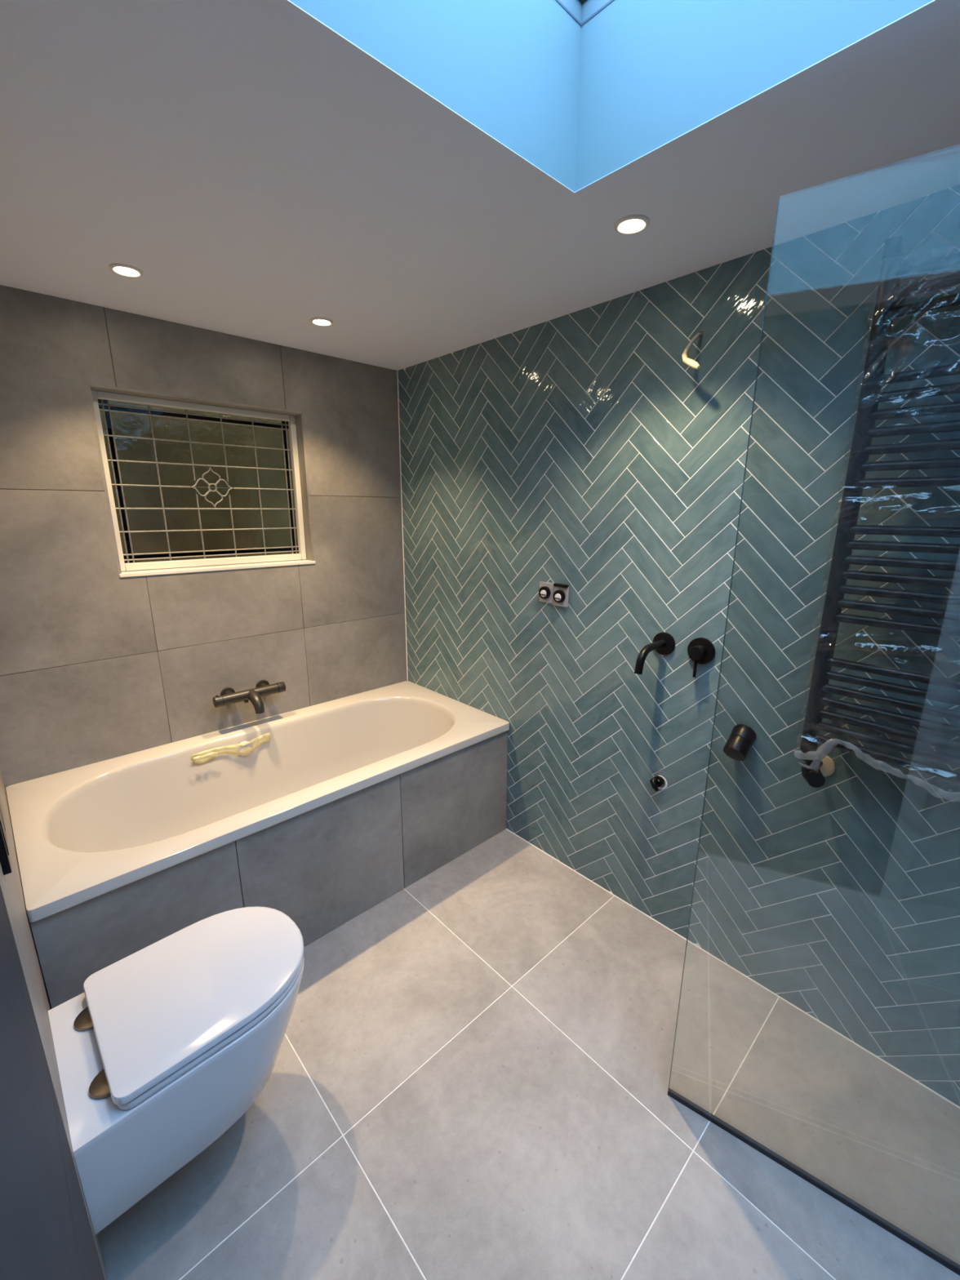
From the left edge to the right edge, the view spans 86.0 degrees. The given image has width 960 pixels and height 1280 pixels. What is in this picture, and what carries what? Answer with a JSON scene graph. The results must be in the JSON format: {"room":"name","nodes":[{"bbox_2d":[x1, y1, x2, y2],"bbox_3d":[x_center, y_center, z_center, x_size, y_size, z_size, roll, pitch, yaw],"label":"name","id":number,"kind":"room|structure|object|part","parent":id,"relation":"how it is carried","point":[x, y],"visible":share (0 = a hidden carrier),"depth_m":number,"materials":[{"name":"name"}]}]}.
{"room":"bathroom","nodes":[
{"label":"bathroom","id":0,"kind":"room"},
{"bbox_2d":[0,769,107,1279],"bbox_3d":[-0.508,0.276,0.422,0.150,2.254,3.715,-13,20,-43],"label":"wall","id":1,"kind":"structure","parent":0,"point":[11,884],"depth_m":0.96,"materials":[{"name":"grey paint"}]},
{"bbox_2d":[0,802,11,875],"bbox_3d":[-0.833,0.281,0.883,0.012,0.163,0.205,-13,20,-43],"label":"flush plate","id":2,"kind":"object","parent":1,"relation":"attached to","point":[5,861],"visible":1,"depth_m":0.83,"materials":[{"name":"black"}]},
{"bbox_3d":[-0.834,0.281,0.882,0.010,0.163,0.205,-13,20,-43],"label":"plate","id":3,"kind":"part","parent":2,"relation":"part of","materials":[{"name":"black"}]},
{"bbox_2d":[0,885,104,1279],"bbox_3d":[-0.121,0.389,0.166,0.018,2.144,0.921,-13,20,-43],"label":"trim","id":4,"kind":"structure","parent":1,"relation":"attached to","point":[46,1233],"depth_m":0.31,"materials":[{"name":"grey tile"}]},
{"bbox_2d":[48,906,304,1235],"bbox_3d":[-0.660,0.908,1.213,0.493,0.269,0.367,-13,20,-43],"label":"toilet","id":5,"kind":"object","parent":1,"relation":"attached to","point":[164,1047],"visible":1,"depth_m":1.08,"materials":[{"name":"white ceramic"}]},
{"bbox_3d":[-0.636,0.782,1.204,0.428,0.020,0.362,-13,20,-43],"label":"lid","id":6,"kind":"part","parent":5,"relation":"part of","materials":[{"name":"white plastic"}]},
{"bbox_3d":[-0.635,0.801,1.210,0.421,0.015,0.360,-13,20,-43],"label":"seat","id":7,"kind":"part","parent":5,"relation":"part of","materials":[{"name":"white plastic"}]},
{"bbox_2d":[0,284,407,789],"bbox_3d":[-1.092,-0.188,2.245,1.970,2.254,0.160,-13,19,-41],"label":"wall","id":8,"kind":"structure","parent":0,"point":[97,664],"depth_m":1.98,"materials":[{"name":"grey tile"}]},
{"bbox_2d":[90,390,315,577],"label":"window","id":9,"kind":"structure","parent":8,"relation":"in","point":[101,399],"depth_m":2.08,"materials":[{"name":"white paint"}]},
{"bbox_3d":[-1.351,-0.843,1.840,0.036,0.038,0.003,-13,19,-41],"label":"pane","id":10,"kind":"part","parent":9,"relation":"part of","materials":[{"name":"clear glass"}]},
{"bbox_3d":[-1.343,-0.784,1.862,0.016,0.084,0.003,-13,19,-41],"label":"pane","id":11,"kind":"part","parent":9,"relation":"part of","materials":[{"name":"clear glass"}]},
{"bbox_3d":[-1.343,-0.701,1.883,0.016,0.084,0.003,-13,19,-41],"label":"pane","id":12,"kind":"part","parent":9,"relation":"part of","materials":[{"name":"clear glass"}]},
{"bbox_3d":[-1.344,-0.618,1.904,0.016,0.084,0.003,-13,19,-41],"label":"pane","id":13,"kind":"part","parent":9,"relation":"part of","materials":[{"name":"clear glass"}]},
{"bbox_3d":[-1.344,-0.535,1.925,0.016,0.084,0.003,-13,19,-41],"label":"pane","id":14,"kind":"part","parent":9,"relation":"part of","materials":[{"name":"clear glass"}]},
{"bbox_3d":[-1.344,-0.452,1.946,0.016,0.084,0.003,-13,19,-41],"label":"pane","id":15,"kind":"part","parent":9,"relation":"part of","materials":[{"name":"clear glass"}]},
{"bbox_3d":[-1.352,-0.309,1.976,0.036,0.034,0.003,-13,19,-41],"label":"pane","id":16,"kind":"part","parent":9,"relation":"part of","materials":[{"name":"clear glass"}]},
{"bbox_3d":[-1.345,-0.369,1.967,0.016,0.084,0.003,-13,19,-41],"label":"pane","id":17,"kind":"part","parent":9,"relation":"part of","materials":[{"name":"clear glass"}]},
{"bbox_3d":[-1.290,-0.846,1.897,0.124,0.017,0.003,-13,19,-41],"label":"pane","id":18,"kind":"part","parent":9,"relation":"part of","materials":[{"name":"clear glass"}]},
{"bbox_3d":[-1.292,-0.330,2.028,0.124,0.018,0.003,-13,19,-41],"label":"pane","id":19,"kind":"part","parent":9,"relation":"part of","materials":[{"name":"clear glass"}]},
{"bbox_3d":[-1.198,-0.867,1.980,0.124,0.017,0.003,-13,19,-41],"label":"pane","id":20,"kind":"part","parent":9,"relation":"part of","materials":[{"name":"clear glass"}]},
{"bbox_3d":[-1.200,-0.351,2.111,0.124,0.018,0.003,-13,19,-41],"label":"pane","id":21,"kind":"part","parent":9,"relation":"part of","materials":[{"name":"clear glass"}]},
{"bbox_3d":[-1.106,-0.888,2.064,0.124,0.017,0.003,-13,19,-41],"label":"pane","id":22,"kind":"part","parent":9,"relation":"part of","materials":[{"name":"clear glass"}]},
{"bbox_2d":[208,483,217,492],"bbox_3d":[-1.104,-0.629,2.127,0.035,0.035,0.006,-13,19,-41],"label":"flower","id":23,"kind":"object","parent":9,"relation":"on","point":[209,484],"depth_m":2.12,"materials":[{"name":"grey metal"}]},
{"bbox_3d":[-1.068,-0.305,2.170,0.764,0.014,0.071,-13,19,-41],"label":"sill","id":24,"kind":"part","parent":9,"relation":"part of","materials":[{"name":"white paint"}]},
{"bbox_3d":[-1.107,-0.372,2.195,0.124,0.018,0.003,-13,19,-41],"label":"pane","id":25,"kind":"part","parent":9,"relation":"part of","materials":[{"name":"clear glass"}]},
{"bbox_3d":[-1.013,-0.909,2.147,0.124,0.017,0.003,-13,19,-41],"label":"pane","id":26,"kind":"part","parent":9,"relation":"part of","materials":[{"name":"clear glass"}]},
{"bbox_3d":[-1.015,-0.393,2.278,0.124,0.018,0.003,-13,19,-41],"label":"pane","id":27,"kind":"part","parent":9,"relation":"part of","materials":[{"name":"clear glass"}]},
{"bbox_3d":[-0.921,-0.930,2.231,0.124,0.017,0.003,-13,19,-41],"label":"pane","id":28,"kind":"part","parent":9,"relation":"part of","materials":[{"name":"clear glass"}]},
{"bbox_3d":[-0.923,-0.414,2.362,0.124,0.018,0.003,-13,19,-41],"label":"pane","id":29,"kind":"part","parent":9,"relation":"part of","materials":[{"name":"clear glass"}]},
{"bbox_3d":[-0.869,-0.891,2.292,0.016,0.084,0.003,-13,19,-41],"label":"pane","id":30,"kind":"part","parent":9,"relation":"part of","materials":[{"name":"clear glass"}]},
{"bbox_3d":[-0.862,-0.953,2.282,0.034,0.038,0.003,-13,19,-41],"label":"pane","id":31,"kind":"part","parent":9,"relation":"part of","materials":[{"name":"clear glass"}]},
{"bbox_3d":[-0.869,-0.808,2.313,0.016,0.084,0.003,-13,19,-41],"label":"pane","id":32,"kind":"part","parent":9,"relation":"part of","materials":[{"name":"clear glass"}]},
{"bbox_3d":[-0.869,-0.725,2.334,0.016,0.084,0.003,-13,19,-41],"label":"pane","id":33,"kind":"part","parent":9,"relation":"part of","materials":[{"name":"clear glass"}]},
{"bbox_3d":[-0.869,-0.642,2.355,0.016,0.084,0.003,-13,19,-41],"label":"pane","id":34,"kind":"part","parent":9,"relation":"part of","materials":[{"name":"clear glass"}]},
{"bbox_3d":[-0.870,-0.560,2.376,0.016,0.084,0.003,-13,19,-41],"label":"pane","id":35,"kind":"part","parent":9,"relation":"part of","materials":[{"name":"clear glass"}]},
{"bbox_3d":[-0.870,-0.477,2.397,0.016,0.084,0.003,-13,19,-41],"label":"pane","id":36,"kind":"part","parent":9,"relation":"part of","materials":[{"name":"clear glass"}]},
{"bbox_2d":[212,680,285,714],"bbox_3d":[-0.985,0.254,2.231,0.295,0.094,0.168,-13,19,-41],"label":"mixer tap","id":37,"kind":"object","parent":8,"relation":"attached to","point":[228,695],"visible":1,"depth_m":2.20,"materials":[{"name":"black metal"}]},
{"bbox_3d":[-1.093,0.257,2.150,0.030,0.046,0.046,-13,19,-41],"label":"handle","id":38,"kind":"part","parent":37,"relation":"part of","materials":[{"name":"black metal"}]},
{"bbox_3d":[-0.962,0.264,2.209,0.044,0.086,0.102,-13,19,-41],"label":"spout","id":39,"kind":"part","parent":37,"relation":"part of","materials":[{"name":"black metal"}]},
{"bbox_3d":[-0.900,0.213,2.325,0.031,0.046,0.046,-13,19,-41],"label":"handle","id":40,"kind":"part","parent":37,"relation":"part of","materials":[{"name":"black metal"}]},
{"bbox_2d":[0,0,959,370],"bbox_3d":[0.122,-0.996,0.701,1.970,0.280,3.710,-13,19,-41],"label":"ceiling","id":41,"kind":"structure","parent":0,"point":[424,180],"depth_m":1.00,"materials":[{"name":"white paint"}]},
{"bbox_2d":[108,263,143,277],"bbox_3d":[-1.001,-1.045,1.459,0.081,0.006,0.081,-13,19,-41],"label":"recessed light","id":42,"kind":"object","parent":41,"relation":"in","point":[126,270],"visible":1,"depth_m":1.46,"materials":[{"name":"white plastic"}]},
{"bbox_2d":[310,316,333,326],"bbox_3d":[-0.569,-1.144,1.853,0.081,0.006,0.081,-13,19,-41],"label":"recessed light","id":43,"kind":"object","parent":41,"relation":"in","point":[322,322],"visible":1,"depth_m":1.85,"materials":[{"name":"white plastic"}]},
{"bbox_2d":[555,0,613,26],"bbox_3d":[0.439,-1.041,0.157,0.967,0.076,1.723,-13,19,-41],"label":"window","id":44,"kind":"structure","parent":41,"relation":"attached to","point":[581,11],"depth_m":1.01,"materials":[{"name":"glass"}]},
{"bbox_2d":[613,214,649,235],"bbox_3d":[0.358,-0.979,1.217,0.081,0.006,0.081,-13,19,-41],"label":"recessed light","id":45,"kind":"object","parent":41,"relation":"in","point":[633,224],"visible":1,"depth_m":1.21,"materials":[{"name":"white"}]},
{"bbox_2d":[98,829,959,1279],"bbox_3d":[0.109,1.287,1.233,1.800,0.120,3.650,-13,19,-41],"label":"floor","id":46,"kind":"structure","parent":0,"point":[468,1079],"depth_m":1.28,"materials":[{"name":"tile"}]},
{"bbox_2d":[29,730,507,1008],"bbox_3d":[-0.494,0.792,1.875,1.669,0.523,0.034,-13,19,-41],"label":"bath panel","id":47,"kind":"object","parent":46,"relation":"on","point":[322,867],"depth_m":1.78,"materials":[{"name":"grey tile"}]},
{"bbox_2d":[5,680,509,922],"bbox_3d":[-0.753,0.638,2.107,1.688,0.410,0.799,-13,19,-41],"label":"bathtub","id":48,"kind":"object","parent":47,"relation":"on","point":[81,834],"visible":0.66,"depth_m":2.01,"materials":[{"name":"white ceramic"}]},
{"bbox_2d":[190,732,271,764],"bbox_3d":[-1.040,0.467,2.175,0.318,0.065,0.024,-13,19,-41],"label":"tape","id":49,"kind":"object","parent":48,"relation":"attached to","point":[202,757],"visible":1,"depth_m":2.17,"materials":[{"name":"yellow plastic"}]},
{"bbox_2d":[667,196,959,1275],"bbox_3d":[1.127,0.335,0.689,1.530,2.000,0.011,10,17,34],"label":"screen","id":50,"kind":"object","parent":46,"relation":"on","point":[912,1241],"visible":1,"depth_m":1.14,"materials":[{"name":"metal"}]},
{"bbox_3d":[1.127,0.330,0.687,1.529,1.990,0.008,10,17,34],"label":"glass pane","id":51,"kind":"part","parent":50,"relation":"part of","materials":[{"name":"clear glass"}]},
{"bbox_2d":[397,184,959,1106],"bbox_3d":[0.794,-0.018,1.600,0.121,2.254,3.710,-13,19,-41],"label":"wall","id":52,"kind":"structure","parent":0,"point":[580,450],"depth_m":1.58,"materials":[{"name":"teal tile"}]},
{"bbox_2d":[396,370,408,680],"bbox_3d":[-0.405,-0.542,2.702,0.003,1.588,0.003,-13,19,-41],"label":"trim","id":53,"kind":"structure","parent":52,"relation":"attached to","point":[397,371],"depth_m":2.68,"materials":[{"name":"white plastic"}]},
{"bbox_2d":[538,586,553,603],"bbox_3d":[0.255,-0.187,2.040,0.030,0.082,0.072,-13,19,-41],"label":"knob","id":54,"kind":"object","parent":52,"relation":"attached to","point":[544,593],"visible":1,"depth_m":2.03,"materials":[{"name":"black plastic"}]},
{"bbox_2d":[552,582,568,606],"bbox_3d":[0.305,-0.171,1.986,0.034,0.088,0.072,-13,19,-41],"label":"knob","id":55,"kind":"object","parent":52,"relation":"attached to","point":[558,596],"visible":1,"depth_m":1.97,"materials":[{"name":"black plastic"}]},
{"bbox_2d":[634,631,675,674],"bbox_3d":[0.553,0.043,1.665,0.167,0.112,0.077,-13,19,-41],"label":"spout","id":56,"kind":"object","parent":52,"relation":"attached to","point":[664,643],"visible":1,"depth_m":1.68,"materials":[{"name":"black metal"}]},
{"bbox_3d":[0.551,0.054,1.667,0.162,0.090,0.025,-13,19,-41],"label":"spout","id":57,"kind":"part","parent":56,"relation":"part of","materials":[{"name":"black metal"}]},
{"bbox_3d":[0.611,0.012,1.713,0.009,0.077,0.077,-13,19,-41],"label":"wall plate","id":58,"kind":"part","parent":56,"relation":"part of","materials":[{"name":"black metal"}]},
{"bbox_2d":[649,775,667,791],"bbox_3d":[0.622,0.505,1.802,0.039,0.054,0.053,-13,19,-41],"label":"pipe","id":59,"kind":"object","parent":52,"relation":"attached to","point":[657,781],"visible":1,"depth_m":1.80,"materials":[{"name":"black metal"}]},
{"bbox_2d":[681,331,702,368],"bbox_3d":[0.595,-0.812,1.446,0.051,0.123,0.114,5,15,20],"label":"shower arm","id":60,"kind":"object","parent":52,"relation":"attached to","point":[693,364],"visible":1,"depth_m":1.44,"materials":[{"name":"grey metal"}]},
{"bbox_2d":[687,637,715,677],"bbox_3d":[0.683,0.056,1.616,0.046,0.122,0.085,-13,19,-41],"label":"valve","id":61,"kind":"object","parent":52,"relation":"attached to","point":[701,651],"visible":1,"depth_m":1.60,"materials":[{"name":"black metal"}]},
{"bbox_3d":[0.675,0.087,1.616,0.010,0.062,0.010,-13,19,-41],"label":"lever","id":62,"kind":"part","parent":61,"relation":"part of","materials":[{"name":"black metal"}]},
{"bbox_3d":[0.679,0.038,1.608,0.035,0.042,0.042,-13,19,-41],"label":"handle","id":63,"kind":"part","parent":61,"relation":"part of","materials":[{"name":"black metal"}]},
{"bbox_3d":[0.696,0.035,1.623,0.011,0.085,0.085,-13,19,-41],"label":"wall plate","id":64,"kind":"part","parent":61,"relation":"part of","materials":[{"name":"black metal"}]},
{"bbox_2d":[506,828,959,1108],"bbox_3d":[1.033,1.150,1.536,0.002,0.002,2.670,-13,19,-41],"label":"trim","id":65,"kind":"structure","parent":52,"relation":"attached to","point":[943,1097],"depth_m":1.65,"materials":[{"name":"white plastic"}]},
{"bbox_2d":[723,724,756,760],"bbox_3d":[0.782,0.310,1.554,0.101,0.105,0.068,-13,19,-41],"label":"outlet","id":66,"kind":"object","parent":52,"relation":"attached to","point":[742,737],"visible":1,"depth_m":1.54,"materials":[{"name":"black metal"}]},
{"bbox_3d":[0.803,0.288,1.568,0.033,0.068,0.068,-13,19,-41],"label":"wall plate","id":67,"kind":"part","parent":66,"relation":"part of","materials":[{"name":"black metal"}]},
{"bbox_2d":[800,235,959,782],"bbox_3d":[1.059,-0.239,1.085,0.102,1.174,0.509,-13,19,-41],"label":"towel radiator","id":68,"kind":"object","parent":52,"relation":"attached to","point":[892,270],"visible":1,"depth_m":1.16,"materials":[{"name":"black metal"}]},
{"bbox_2d":[800,749,835,787],"bbox_3d":[0.904,0.340,1.387,0.122,0.098,0.068,-13,19,-41],"label":"radiator valve","id":69,"kind":"object","parent":68,"relation":"attached to","point":[823,764],"visible":0.96,"depth_m":1.36,"materials":[{"name":"black metal"}]},
{"bbox_2d":[795,260,878,773],"bbox_3d":[1.020,-0.183,1.039,0.065,1.176,0.555,-11,18,-37],"label":"plastic wrap","id":70,"kind":"object","parent":68,"relation":"hanging from","point":[876,260],"visible":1,"depth_m":1.21,"materials":[{"name":"clear plastic"}]},
{"bbox_3d":[1.030,0.296,1.193,0.021,0.022,0.448,-13,19,-41],"label":"rail","id":71,"kind":"part","parent":68,"relation":"part of","materials":[{"name":"black metal"}]},
{"bbox_3d":[1.030,0.262,1.185,0.021,0.022,0.448,-13,19,-41],"label":"rail","id":72,"kind":"part","parent":68,"relation":"part of","materials":[{"name":"black metal"}]},
{"bbox_3d":[1.030,0.229,1.176,0.021,0.022,0.448,-13,19,-41],"label":"rail","id":73,"kind":"part","parent":68,"relation":"part of","materials":[{"name":"black metal"}]},
{"bbox_3d":[1.030,0.195,1.167,0.021,0.022,0.448,-13,19,-41],"label":"rail","id":74,"kind":"part","parent":68,"relation":"part of","materials":[{"name":"black metal"}]},
{"bbox_3d":[1.030,0.161,1.159,0.021,0.022,0.448,-13,19,-41],"label":"rail","id":75,"kind":"part","parent":68,"relation":"part of","materials":[{"name":"black metal"}]},
{"bbox_3d":[1.031,0.128,1.150,0.021,0.022,0.448,-13,19,-41],"label":"rail","id":76,"kind":"part","parent":68,"relation":"part of","materials":[{"name":"black metal"}]},
{"bbox_3d":[1.031,0.094,1.142,0.021,0.022,0.448,-13,19,-41],"label":"rail","id":77,"kind":"part","parent":68,"relation":"part of","materials":[{"name":"black metal"}]},
{"bbox_3d":[1.031,-0.016,1.114,0.021,0.022,0.448,-13,19,-41],"label":"rail","id":78,"kind":"part","parent":68,"relation":"part of","materials":[{"name":"black metal"}]},
{"bbox_3d":[1.031,-0.050,1.105,0.021,0.022,0.448,-13,19,-41],"label":"rail","id":79,"kind":"part","parent":68,"relation":"part of","materials":[{"name":"black metal"}]},
{"bbox_3d":[1.031,-0.084,1.097,0.021,0.022,0.448,-13,19,-41],"label":"rail","id":80,"kind":"part","parent":68,"relation":"part of","materials":[{"name":"black metal"}]},
{"bbox_3d":[1.032,-0.119,1.088,0.021,0.022,0.448,-13,19,-41],"label":"rail","id":81,"kind":"part","parent":68,"relation":"part of","materials":[{"name":"black metal"}]},
{"bbox_3d":[1.032,-0.153,1.079,0.021,0.022,0.448,-13,19,-41],"label":"rail","id":82,"kind":"part","parent":68,"relation":"part of","materials":[{"name":"black metal"}]},
{"bbox_3d":[1.032,-0.187,1.071,0.021,0.022,0.448,-13,19,-41],"label":"rail","id":83,"kind":"part","parent":68,"relation":"part of","materials":[{"name":"black metal"}]},
{"bbox_3d":[1.032,-0.221,1.062,0.021,0.022,0.448,-13,19,-41],"label":"rail","id":84,"kind":"part","parent":68,"relation":"part of","materials":[{"name":"black metal"}]},
{"bbox_3d":[1.032,-0.322,1.036,0.021,0.022,0.448,-13,19,-41],"label":"rail","id":85,"kind":"part","parent":68,"relation":"part of","materials":[{"name":"black metal"}]},
{"bbox_3d":[1.032,-0.357,1.027,0.021,0.022,0.448,-13,19,-41],"label":"rail","id":86,"kind":"part","parent":68,"relation":"part of","materials":[{"name":"black metal"}]},
{"bbox_3d":[1.032,-0.393,1.018,0.021,0.022,0.448,-13,19,-41],"label":"rail","id":87,"kind":"part","parent":68,"relation":"part of","materials":[{"name":"black metal"}]},
{"bbox_3d":[1.033,-0.428,1.010,0.021,0.022,0.448,-13,19,-41],"label":"rail","id":88,"kind":"part","parent":68,"relation":"part of","materials":[{"name":"black metal"}]},
{"bbox_3d":[1.033,-0.464,1.000,0.021,0.022,0.448,-13,19,-41],"label":"rail","id":89,"kind":"part","parent":68,"relation":"part of","materials":[{"name":"black metal"}]},
{"bbox_3d":[1.033,-0.499,0.992,0.021,0.022,0.448,-13,19,-41],"label":"rail","id":90,"kind":"part","parent":68,"relation":"part of","materials":[{"name":"black metal"}]},
{"bbox_3d":[1.033,-0.534,0.983,0.021,0.022,0.448,-13,19,-41],"label":"rail","id":91,"kind":"part","parent":68,"relation":"part of","materials":[{"name":"black metal"}]},
{"bbox_3d":[1.033,-0.661,0.950,0.021,0.022,0.448,-13,19,-41],"label":"rail","id":92,"kind":"part","parent":68,"relation":"part of","materials":[{"name":"black metal"}]},
{"bbox_3d":[1.034,-0.697,0.941,0.021,0.022,0.448,-13,19,-41],"label":"rail","id":93,"kind":"part","parent":68,"relation":"part of","materials":[{"name":"black metal"}]},
{"bbox_3d":[1.034,-0.733,0.932,0.021,0.022,0.448,-13,19,-41],"label":"rail","id":94,"kind":"part","parent":68,"relation":"part of","materials":[{"name":"black metal"}]}
]}

